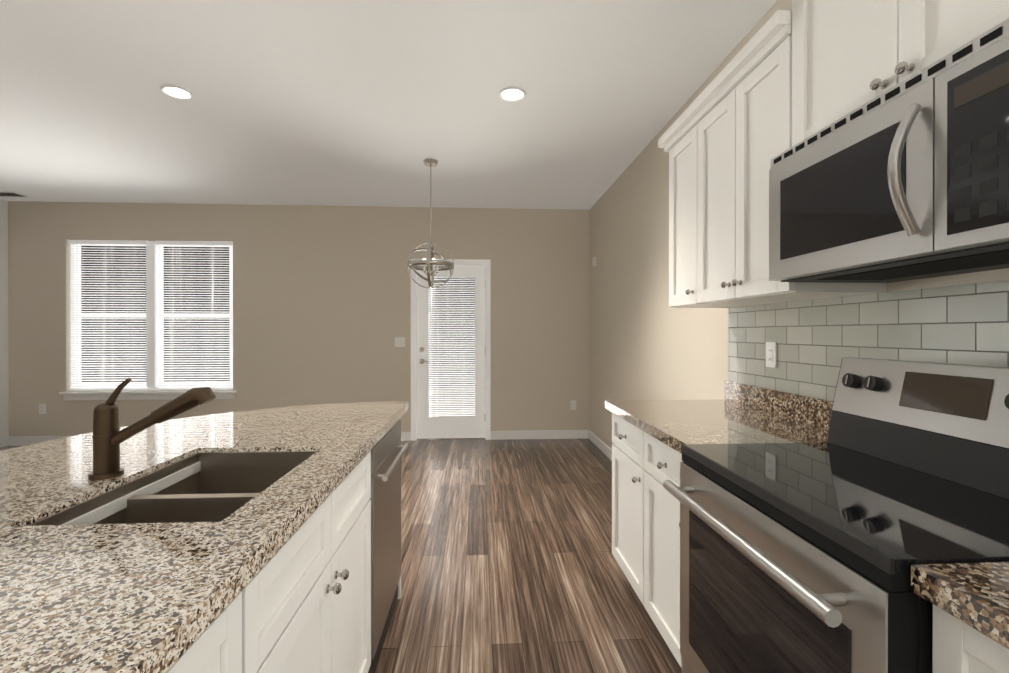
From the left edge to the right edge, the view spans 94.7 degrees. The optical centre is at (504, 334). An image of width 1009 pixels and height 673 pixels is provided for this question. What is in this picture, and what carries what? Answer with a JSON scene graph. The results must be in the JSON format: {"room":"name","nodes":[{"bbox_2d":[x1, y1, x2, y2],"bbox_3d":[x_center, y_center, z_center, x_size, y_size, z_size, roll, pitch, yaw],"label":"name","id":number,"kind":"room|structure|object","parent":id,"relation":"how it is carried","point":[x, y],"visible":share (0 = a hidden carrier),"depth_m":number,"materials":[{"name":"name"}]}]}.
{"room":"kitchen and living room","nodes":[
{"label":"kitchen and living room","id":0,"kind":"room"},
{"bbox_2d":[8,201,589,437],"bbox_3d":[-3.225,-0.121,5.434,8.800,2.750,0.150,0,0,-3],"label":"wall","id":1,"kind":"structure","parent":0,"point":[321,304],"depth_m":5.42,"materials":[{"name":"beige paint"}]},
{"bbox_2d":[39,404,45,413],"bbox_3d":[-5.218,0.845,5.247,0.070,0.114,0.008,0,0,-3],"label":"outlet","id":2,"kind":"object","parent":1,"relation":"attached to","point":[42,408],"visible":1,"depth_m":5.25,"materials":[{"name":"white plastic"}]},
{"bbox_2d":[59,391,236,399],"bbox_3d":[-4.049,0.702,5.322,1.913,0.094,0.103,0,0,-3],"label":"window sill","id":3,"kind":"structure","parent":1,"relation":"attached to","point":[150,395],"depth_m":5.29,"materials":[{"name":"white wood"}]},
{"bbox_2d":[71,241,232,389],"bbox_3d":[-4.052,-0.211,5.374,1.829,1.726,0.118,0,0,-3],"label":"double window","id":4,"kind":"structure","parent":1,"relation":"in","point":[152,312],"depth_m":5.34,"materials":[{"name":"white plastic"}]},
{"bbox_2d":[68,240,232,390],"bbox_3d":[-4.050,-0.212,5.344,1.809,1.720,0.038,0,0,-3],"label":"window blinds","id":5,"kind":"object","parent":4,"relation":"attached to","point":[145,242],"visible":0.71,"depth_m":5.34,"materials":[{"name":"white plastic"}]},
{"bbox_2d":[8,430,587,445],"bbox_3d":[-2.285,1.204,5.406,6.594,0.100,0.013,0,0,-3],"label":"baseboard","id":6,"kind":"structure","parent":1,"relation":"attached to","point":[405,436],"depth_m":5.53,"materials":[{"name":"white wood"}]},
{"bbox_2d":[395,337,404,346],"bbox_3d":[-1.229,0.094,5.462,0.120,0.114,0.012,0,0,-3],"label":"light switch","id":7,"kind":"object","parent":1,"relation":"attached to","point":[399,341],"visible":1,"depth_m":5.46,"materials":[{"name":"white plastic"}]},
{"bbox_2d":[417,266,484,438],"bbox_3d":[-0.630,0.215,5.530,0.821,2.053,0.105,0,0,-3],"label":"back door","id":8,"kind":"structure","parent":1,"relation":"in","point":[434,426],"depth_m":5.55,"materials":[{"name":"white wood"}]},
{"bbox_2d":[411,259,490,440],"bbox_3d":[-0.638,0.186,5.568,0.939,2.135,0.166,0,0,-3],"label":"door frame","id":9,"kind":"structure","parent":1,"relation":"attached to","point":[485,263],"depth_m":5.51,"materials":[{"name":"white wood"}]},
{"bbox_2d":[570,400,575,409],"bbox_3d":[0.828,0.854,5.579,0.070,0.114,0.008,0,0,-3],"label":"outlet","id":10,"kind":"object","parent":1,"relation":"attached to","point":[573,405],"visible":1,"depth_m":5.58,"materials":[{"name":"white plastic"}]},
{"bbox_2d":[0,438,680,672],"bbox_3d":[-2.983,1.326,1.029,8.800,0.120,8.980,0,0,-3],"label":"floor","id":11,"kind":"structure","parent":0,"point":[509,564],"depth_m":2.49,"materials":[{"name":"brown wood"}]},
{"bbox_2d":[160,410,407,672],"bbox_3d":[-0.708,0.829,1.235,0.625,0.874,1.965,0,0,-3],"label":"kitchen island","id":12,"kind":"object","parent":11,"relation":"on","point":[324,600],"depth_m":1.14,"materials":[{"name":"white wood"}]},
{"bbox_2d":[0,402,407,672],"bbox_3d":[-0.969,0.370,1.239,1.075,0.040,2.266,0,0,-3],"label":"island countertop","id":13,"kind":"structure","parent":12,"relation":"on","point":[123,594],"depth_m":0.80,"materials":[{"name":"beige stone"}]},
{"bbox_2d":[76,378,219,477],"bbox_3d":[-0.869,0.228,1.152,0.293,0.244,0.068,0,0,-3],"label":"faucet","id":14,"kind":"object","parent":13,"relation":"on","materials":[{"name":"brown metal"}]},
{"bbox_2d":[56,450,303,517],"bbox_3d":[-0.736,0.467,1.150,0.378,0.206,0.578,0,0,-3],"label":"sink","id":15,"kind":"object","parent":13,"relation":"in","point":[205,483],"depth_m":1.29,"materials":[{"name":"metal"}]},
{"bbox_2d":[368,419,407,672],"bbox_3d":[-0.710,0.823,1.902,0.555,0.842,0.584,0,0,-3],"label":"dishwasher","id":16,"kind":"object","parent":12,"relation":"in","point":[386,455],"depth_m":1.81,"materials":[{"name":"silver metal"}]},
{"bbox_2d":[612,413,632,586],"bbox_3d":[0.876,0.825,2.165,0.610,0.874,0.532,0,0,-3],"label":"base cabinet","id":17,"kind":"object","parent":11,"relation":"on","point":[622,432],"depth_m":2.24,"materials":[{"name":"white wood"}]},
{"bbox_2d":[633,429,682,666],"bbox_3d":[0.898,0.827,1.758,0.610,0.874,0.532,0,0,-3],"label":"base cabinet","id":18,"kind":"object","parent":11,"relation":"on","point":[656,512],"depth_m":1.81,"materials":[{"name":"white wood"}]},
{"bbox_2d":[605,399,828,456],"bbox_3d":[0.873,0.368,1.970,0.644,0.040,0.960,0,0,-3],"label":"countertop","id":19,"kind":"structure","parent":18,"relation":"on","point":[674,424],"depth_m":1.82,"materials":[{"name":"beige stone"}]},
{"bbox_2d":[663,357,1008,672],"bbox_3d":[0.855,0.663,1.106,0.708,1.175,0.745,0,0,-3],"label":"range","id":20,"kind":"object","parent":11,"relation":"on","point":[799,557],"visible":1,"depth_m":1.05,"materials":[{"name":"black"}]},
{"bbox_2d":[932,609,1008,672],"bbox_3d":[0.970,0.830,0.448,0.610,0.874,0.562,0,0,-3],"label":"base cabinet","id":21,"kind":"object","parent":11,"relation":"on","point":[955,648],"depth_m":0.66,"materials":[{"name":"white wood"}]},
{"bbox_2d":[911,562,1008,652],"bbox_3d":[0.992,0.374,-0.184,0.644,0.040,1.825,0,0,-3],"label":"countertop","id":22,"kind":"structure","parent":21,"relation":"on","point":[976,595],"depth_m":0.65,"materials":[{"name":"brown stone"}]},
{"bbox_2d":[0,0,776,209],"bbox_3d":[-2.983,-1.544,1.021,8.800,0.120,8.980,0,0,-3],"label":"ceiling","id":23,"kind":"structure","parent":0,"point":[338,102],"depth_m":2.90,"materials":[{"name":"white paint"}]},
{"bbox_2d":[0,192,28,196],"bbox_3d":[-5.302,-1.490,4.950,0.300,0.009,0.160,0,0,-3],"label":"ceiling vent","id":24,"kind":"object","parent":23,"relation":"in","point":[9,194],"visible":1,"depth_m":4.95,"materials":[{"name":"white metal"}]},
{"bbox_2d":[160,85,193,99],"bbox_3d":[-2.012,-1.485,2.858,0.174,0.012,0.174,0,0,-3],"label":"recessed light","id":25,"kind":"object","parent":23,"relation":"in","point":[176,92],"visible":1,"depth_m":2.86,"materials":[{"name":"white"}]},
{"bbox_2d":[407,159,453,288],"bbox_3d":[-0.637,-0.942,4.016,0.399,1.099,0.399,0,0,-3],"label":"pendant light","id":26,"kind":"object","parent":23,"relation":"hanging from","point":[430,262],"visible":1,"depth_m":4.00,"materials":[{"name":"grey metal"}]},
{"bbox_2d":[498,87,525,101],"bbox_3d":[0.050,-1.485,2.881,0.174,0.012,0.174,0,0,-3],"label":"recessed light","id":27,"kind":"object","parent":23,"relation":"in","point":[512,94],"visible":1,"depth_m":2.88,"materials":[{"name":"white"}]},
{"bbox_2d":[589,0,1008,448],"bbox_3d":[1.340,-0.110,1.188,0.150,2.750,8.830,0,0,-3],"label":"wall","id":28,"kind":"structure","parent":0,"point":[646,342],"depth_m":3.69,"materials":[{"name":"beige paint"}]},
{"bbox_2d":[592,257,595,266],"bbox_3d":[1.022,-0.826,5.300,0.031,0.100,0.080,0,0,-3],"label":"sensor","id":29,"kind":"object","parent":28,"relation":"attached to","point":[593,261],"visible":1,"depth_m":5.27,"materials":[{"name":"white plastic"}]},
{"bbox_2d":[589,430,611,460],"bbox_3d":[1.100,1.208,4.045,0.013,0.100,3.075,0,0,-3],"label":"baseboard","id":30,"kind":"structure","parent":28,"relation":"attached to","point":[604,448],"depth_m":4.99,"materials":[{"name":"white wood"}]},
{"bbox_2d":[666,124,685,307],"bbox_3d":[1.039,-0.567,2.268,0.329,0.860,0.378,0,0,-3],"label":"upper cabinet","id":31,"kind":"object","parent":28,"relation":"attached to","point":[676,146],"depth_m":2.35,"materials":[{"name":"white wood"}]},
{"bbox_2d":[686,16,886,307],"bbox_3d":[1.062,-0.566,1.851,0.329,0.860,0.697,0,0,-3],"label":"upper cabinet","id":32,"kind":"object","parent":28,"relation":"attached to","point":[785,80],"depth_m":1.78,"materials":[{"name":"white wood"}]},
{"bbox_2d":[728,280,1008,400],"bbox_3d":[1.287,0.109,0.695,0.007,0.484,3.550,0,0,-3],"label":"tile backsplash","id":33,"kind":"structure","parent":28,"relation":"attached to","point":[816,340],"depth_m":1.60,"materials":[{"name":"white tile"}]},
{"bbox_2d":[766,342,776,367],"bbox_3d":[1.202,0.093,2.097,0.008,0.114,0.070,0,0,-3],"label":"outlet","id":34,"kind":"object","parent":33,"relation":"attached to","point":[771,354],"visible":1,"depth_m":2.09,"materials":[{"name":"white plastic"}]},
{"bbox_2d":[782,0,1008,147],"bbox_3d":[1.102,-0.869,1.116,0.329,0.620,0.763,0,0,-3],"label":"upper cabinet","id":35,"kind":"object","parent":28,"relation":"attached to","point":[844,54],"depth_m":1.22,"materials":[{"name":"white wood"}]},
{"bbox_2d":[769,18,1008,282],"bbox_3d":[1.025,-0.358,1.112,0.468,0.392,0.745,0,0,-3],"label":"microwave","id":36,"kind":"object","parent":35,"relation":"attached to","point":[906,179],"visible":1,"depth_m":1.00,"materials":[{"name":"silver metal"}]},
{"label":"outside","id":37,"kind":"structure","parent":0,"visible":0},
{"bbox_2d":[81,246,474,417],"bbox_3d":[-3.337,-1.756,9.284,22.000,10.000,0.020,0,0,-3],"label":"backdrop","id":38,"kind":"structure","parent":37,"point":[193,249],"depth_m":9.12,"materials":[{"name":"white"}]},
{"bbox_3d":[-6.492,-0.118,4.469,1.870,2.750,1.416,0,0,-3],"label":"wall","id":39,"kind":"structure","parent":0,"visible":0},
{"bbox_2d":[0,199,8,447],"bbox_3d":[-5.582,-0.118,5.123,0.016,2.746,0.208,0,0,-3],"label":"panel","id":40,"kind":"object","parent":39,"relation":"attached to","point":[4,402],"visible":1,"depth_m":5.18,"materials":[{"name":"white"}]}
]}

